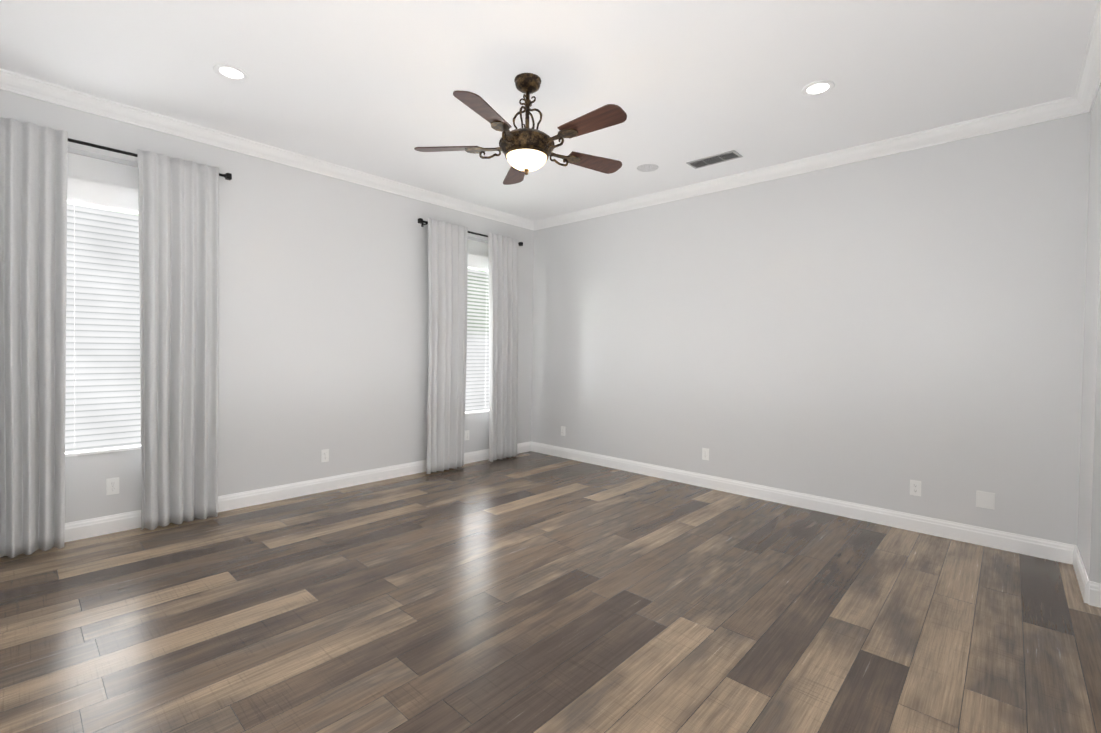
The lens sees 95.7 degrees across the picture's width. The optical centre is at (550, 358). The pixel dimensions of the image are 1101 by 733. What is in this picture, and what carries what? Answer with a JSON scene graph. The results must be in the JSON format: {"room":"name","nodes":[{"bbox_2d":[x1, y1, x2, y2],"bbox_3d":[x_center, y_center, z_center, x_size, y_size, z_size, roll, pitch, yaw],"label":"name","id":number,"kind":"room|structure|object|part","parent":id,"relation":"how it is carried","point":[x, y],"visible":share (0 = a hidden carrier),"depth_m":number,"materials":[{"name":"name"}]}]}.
{"room":"empty bedroom","nodes":[
{"label":"empty bedroom","id":0,"kind":"room"},
{"bbox_2d":[0,89,533,522],"bbox_3d":[-2.075,-0.275,4.759,0.200,3.015,5.597,2,1,43],"label":"wall","id":1,"kind":"structure","parent":0,"point":[323,314],"depth_m":4.48,"materials":[{"name":"white paint"}]},
{"bbox_2d":[65,152,140,451],"bbox_3d":[-3.164,-0.377,3.613,0.133,2.075,0.665,2,1,43],"label":"window","id":2,"kind":"structure","parent":1,"relation":"in","point":[107,359],"depth_m":3.54,"materials":[{"name":"white plastic"}]},
{"bbox_2d":[67,203,137,215],"bbox_3d":[-3.212,-0.379,3.656,0.001,2.071,0.661,2,1,43],"label":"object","id":3,"kind":"structure","parent":2,"relation":"attached to","point":[102,209],"depth_m":3.60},
{"bbox_2d":[67,176,137,213],"bbox_3d":[-3.118,-1.149,3.568,0.084,0.161,0.657,2,1,43],"label":"blind valance","id":4,"kind":"object","parent":2,"relation":"attached to","point":[99,194],"visible":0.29,"depth_m":3.49,"materials":[{"name":"white"}]},
{"bbox_2d":[74,202,74,448],"bbox_3d":[-3.261,-0.223,3.412,0.002,1.690,0.003,2,1,43],"label":"blind cord","id":5,"kind":"object","parent":4,"relation":"hanging from","point":[74,325],"visible":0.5,"depth_m":3.40,"materials":[{"name":"white plastic"}]},
{"bbox_3d":[-3.157,-1.317,3.603,0.015,0.193,0.663,2,1,43],"label":"transom panel","id":6,"kind":"part","parent":2,"relation":"part of","materials":[{"name":"white paint"}]},
{"bbox_2d":[65,445,140,456],"bbox_3d":[-3.136,0.652,3.589,0.152,0.018,0.663,2,1,43],"label":"window sill","id":7,"kind":"structure","parent":1,"relation":"attached to","point":[98,451],"depth_m":3.49,"materials":[{"name":"white wood"}]},
{"bbox_2d":[106,477,118,494],"bbox_3d":[-3.103,0.908,3.533,0.008,0.116,0.070,2,1,43],"label":"electrical outlet","id":8,"kind":"object","parent":1,"relation":"attached to","point":[112,485],"visible":1,"depth_m":3.53,"materials":[{"name":"white plastic"}]},
{"bbox_2d":[68,138,231,179],"bbox_3d":[-3.030,-1.435,3.462,0.107,0.070,1.392,2,1,43],"label":"curtain rod","id":9,"kind":"object","parent":1,"relation":"attached to","point":[227,176],"visible":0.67,"depth_m":3.42,"materials":[{"name":"black metal"}]},
{"bbox_2d":[0,117,67,557],"bbox_3d":[-3.273,-0.122,3.101,0.097,2.692,0.388,2,1,43],"label":"curtain","id":10,"kind":"object","parent":9,"relation":"hanging from","point":[33,229],"visible":1,"depth_m":3.12,"materials":[{"name":"fabric"}]},
{"bbox_2d":[138,149,218,529],"bbox_3d":[-2.738,-0.123,3.683,0.094,2.692,0.488,2,1,43],"label":"curtain","id":11,"kind":"object","parent":9,"relation":"hanging from","point":[178,209],"visible":1,"depth_m":3.67,"materials":[{"name":"fabric"}]},
{"bbox_2d":[0,69,535,230],"bbox_3d":[-1.952,-1.729,4.642,0.078,0.100,5.197,2,1,43],"label":"crown molding","id":12,"kind":"structure","parent":1,"relation":"attached to","point":[10,81],"depth_m":3.93,"materials":[{"name":"white wood"}]},
{"bbox_2d":[64,441,531,542],"bbox_3d":[-2.018,1.172,4.710,0.016,0.126,5.197,2,1,43],"label":"baseboard","id":13,"kind":"structure","parent":1,"relation":"attached to","point":[82,529],"depth_m":4.34,"materials":[{"name":"white wood"}]},
{"bbox_2d":[321,449,328,461],"bbox_3d":[-2.093,0.905,4.625,0.008,0.116,0.070,2,1,43],"label":"electrical outlet","id":14,"kind":"object","parent":1,"relation":"attached to","point":[325,455],"visible":1,"depth_m":4.62,"materials":[{"name":"white plastic"}]},
{"bbox_2d":[464,430,468,440],"bbox_3d":[-0.977,0.902,5.833,0.008,0.116,0.070,2,1,43],"label":"electrical outlet","id":15,"kind":"object","parent":1,"relation":"attached to","point":[466,435],"visible":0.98,"depth_m":5.83,"materials":[{"name":"white plastic"}]},
{"bbox_2d":[418,218,522,245],"bbox_3d":[-0.892,-1.441,5.776,0.107,0.070,1.492,2,1,43],"label":"curtain rod","id":16,"kind":"object","parent":1,"relation":"attached to","point":[421,221],"visible":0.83,"depth_m":5.67,"materials":[{"name":"black metal"}]},
{"bbox_2d":[426,218,467,473],"bbox_3d":[-1.114,-0.128,5.432,0.100,2.692,0.533,2,1,43],"label":"curtain","id":17,"kind":"object","parent":16,"relation":"hanging from","point":[447,279],"visible":1,"depth_m":5.42,"materials":[{"name":"fabric"}]},
{"bbox_2d":[488,233,517,461],"bbox_3d":[-0.561,-0.129,6.035,0.104,2.692,0.488,2,1,43],"label":"curtain","id":18,"kind":"object","parent":16,"relation":"hanging from","point":[503,326],"visible":1,"depth_m":6.03,"materials":[{"name":"fabric"}]},
{"bbox_2d":[465,239,488,411],"bbox_3d":[-0.977,-0.383,5.979,0.133,2.075,0.660,2,1,43],"label":"window","id":19,"kind":"structure","parent":1,"relation":"in","point":[477,368],"depth_m":6.03,"materials":[{"name":"white plastic"}]},
{"bbox_2d":[468,253,487,270],"bbox_3d":[-0.931,-1.155,5.934,0.084,0.161,0.652,2,1,43],"label":"blind valance","id":20,"kind":"object","parent":19,"relation":"attached to","point":[478,262],"visible":0.29,"depth_m":5.95,"materials":[{"name":"white plastic"}]},
{"bbox_2d":[485,301,486,401],"bbox_3d":[-0.786,-0.229,6.089,0.002,1.690,0.003,2,1,43],"label":"blind cord","id":21,"kind":"object","parent":20,"relation":"hanging from","point":[486,323],"visible":0.5,"depth_m":6.08,"materials":[{"name":"white plastic"}]},
{"bbox_3d":[-0.970,-1.323,5.970,0.015,0.193,0.658,2,1,43],"label":"transom panel","id":22,"kind":"part","parent":19,"relation":"part of","materials":[{"name":"white"}]},
{"bbox_2d":[465,410,488,414],"bbox_3d":[-0.949,0.647,5.955,0.152,0.018,0.658,2,1,43],"label":"window sill","id":23,"kind":"structure","parent":1,"relation":"attached to","point":[476,412],"depth_m":5.96,"materials":[{"name":"white wood"}]},
{"bbox_2d":[0,0,1097,220],"bbox_3d":[0.407,-1.758,2.461,6.900,0.100,5.597,2,1,43],"label":"ceiling","id":24,"kind":"structure","parent":0,"point":[369,86],"depth_m":3.00,"materials":[{"name":"white paint"}]},
{"bbox_2d":[213,64,248,80],"bbox_3d":[-1.958,-1.750,3.056,0.188,0.007,0.188,2,1,43],"label":"recessed light","id":25,"kind":"object","parent":24,"relation":"in","point":[230,72],"visible":1,"depth_m":3.05,"materials":[{"name":"white plastic"}]},
{"bbox_2d":[414,73,626,184],"bbox_3d":[-0.103,-1.432,3.061,1.319,0.587,1.376,2,1,43],"label":"ceiling fan","id":26,"kind":"object","parent":24,"relation":"hanging from","point":[525,149],"visible":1,"depth_m":3.00,"materials":[{"name":"brown wood"}]},
{"bbox_3d":[-0.148,-1.219,3.101,0.256,0.090,0.256,2,1,43],"label":"lamp shade","id":27,"kind":"part","parent":26,"relation":"part of","materials":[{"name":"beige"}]},
{"bbox_2d":[637,164,658,171],"bbox_3d":[0.885,-1.733,4.541,0.196,0.004,0.196,2,1,43],"label":"ceiling speaker","id":28,"kind":"object","parent":24,"relation":"attached to","point":[647,167],"visible":1,"depth_m":4.53},
{"bbox_2d":[686,150,742,168],"bbox_3d":[1.417,-1.717,4.322,0.430,0.012,0.180,2,1,43],"label":"ceiling vent","id":29,"kind":"object","parent":24,"relation":"in","point":[716,159],"visible":1,"depth_m":4.30,"materials":[{"name":"grey metal"}]},
{"bbox_2d":[801,80,834,95],"bbox_3d":[1.683,-1.697,3.136,0.188,0.007,0.188,2,1,43],"label":"recessed light","id":30,"kind":"object","parent":24,"relation":"in","point":[817,88],"visible":1,"depth_m":3.13,"materials":[{"name":"white plastic"}]},
{"bbox_2d":[0,451,1100,732],"bbox_3d":[0.361,1.356,2.512,6.900,0.100,5.597,2,1,43],"label":"floor","id":31,"kind":"structure","parent":0,"point":[530,591],"depth_m":2.47,"materials":[{"name":"brown wood"}]},
{"bbox_2d":[531,112,1090,544],"bbox_3d":[2.216,-0.206,4.468,6.500,3.015,0.200,2,1,43],"label":"wall","id":32,"kind":"structure","parent":0,"point":[881,332],"depth_m":4.08,"materials":[{"name":"white paint"}]},
{"bbox_2d":[561,426,564,435],"bbox_3d":[0.156,0.912,6.234,0.070,0.116,0.008,2,1,43],"label":"electrical outlet","id":33,"kind":"object","parent":32,"relation":"attached to","point":[562,431],"visible":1,"depth_m":6.23,"materials":[{"name":"white plastic"}]},
{"bbox_2d":[702,448,708,460],"bbox_3d":[1.540,0.954,4.954,0.070,0.116,0.008,2,1,43],"label":"electrical outlet","id":34,"kind":"object","parent":32,"relation":"attached to","point":[705,453],"visible":1,"depth_m":4.95,"materials":[{"name":"white plastic"}]},
{"bbox_2d":[532,442,1067,563],"bbox_3d":[1.581,1.222,4.911,4.970,0.126,0.016,2,1,43],"label":"baseboard","id":35,"kind":"structure","parent":32,"relation":"attached to","point":[976,535],"depth_m":4.12,"materials":[{"name":"white wood"}]},
{"bbox_2d":[536,96,1079,229],"bbox_3d":[1.596,-1.679,4.848,4.830,0.100,0.078,2,1,43],"label":"crown molding","id":36,"kind":"structure","parent":32,"relation":"attached to","point":[1055,109],"depth_m":4.07,"materials":[{"name":"white wood"}]},
{"bbox_2d":[910,480,920,495],"bbox_3d":[2.786,0.991,3.803,0.070,0.116,0.008,2,1,43],"label":"electrical outlet","id":37,"kind":"object","parent":32,"relation":"attached to","point":[915,487],"visible":1,"depth_m":3.80,"materials":[{"name":"white plastic"}]},
{"bbox_2d":[976,490,994,509],"bbox_3d":[3.082,1.005,3.531,0.100,0.116,0.006,2,1,43],"label":"blank wall plate","id":38,"kind":"object","parent":32,"relation":"attached to","point":[985,499],"visible":1,"depth_m":3.53,"materials":[{"name":"white plastic"}]},
{"bbox_2d":[1077,82,1100,582],"bbox_3d":[1.717,-0.161,1.255,0.130,3.015,5.197,2,1,43],"label":"wall","id":39,"kind":"structure","parent":0,"point":[1089,526],"depth_m":2.85,"materials":[{"name":"white paint"}]},
{"bbox_2d":[1068,544,1095,606],"bbox_3d":[3.151,1.277,2.961,0.016,0.126,0.676,2,1,43],"label":"baseboard","id":40,"kind":"structure","parent":39,"relation":"attached to","point":[1088,588],"depth_m":2.85,"materials":[{"name":"white wood"}]},
{"bbox_2d":[1068,0,1100,115],"bbox_3d":[1.662,-1.621,1.302,0.078,0.100,5.197,2,1,43],"label":"crown molding","id":41,"kind":"structure","parent":39,"relation":"attached to","point":[1082,100],"depth_m":2.83,"materials":[{"name":"white wood"}]}
]}

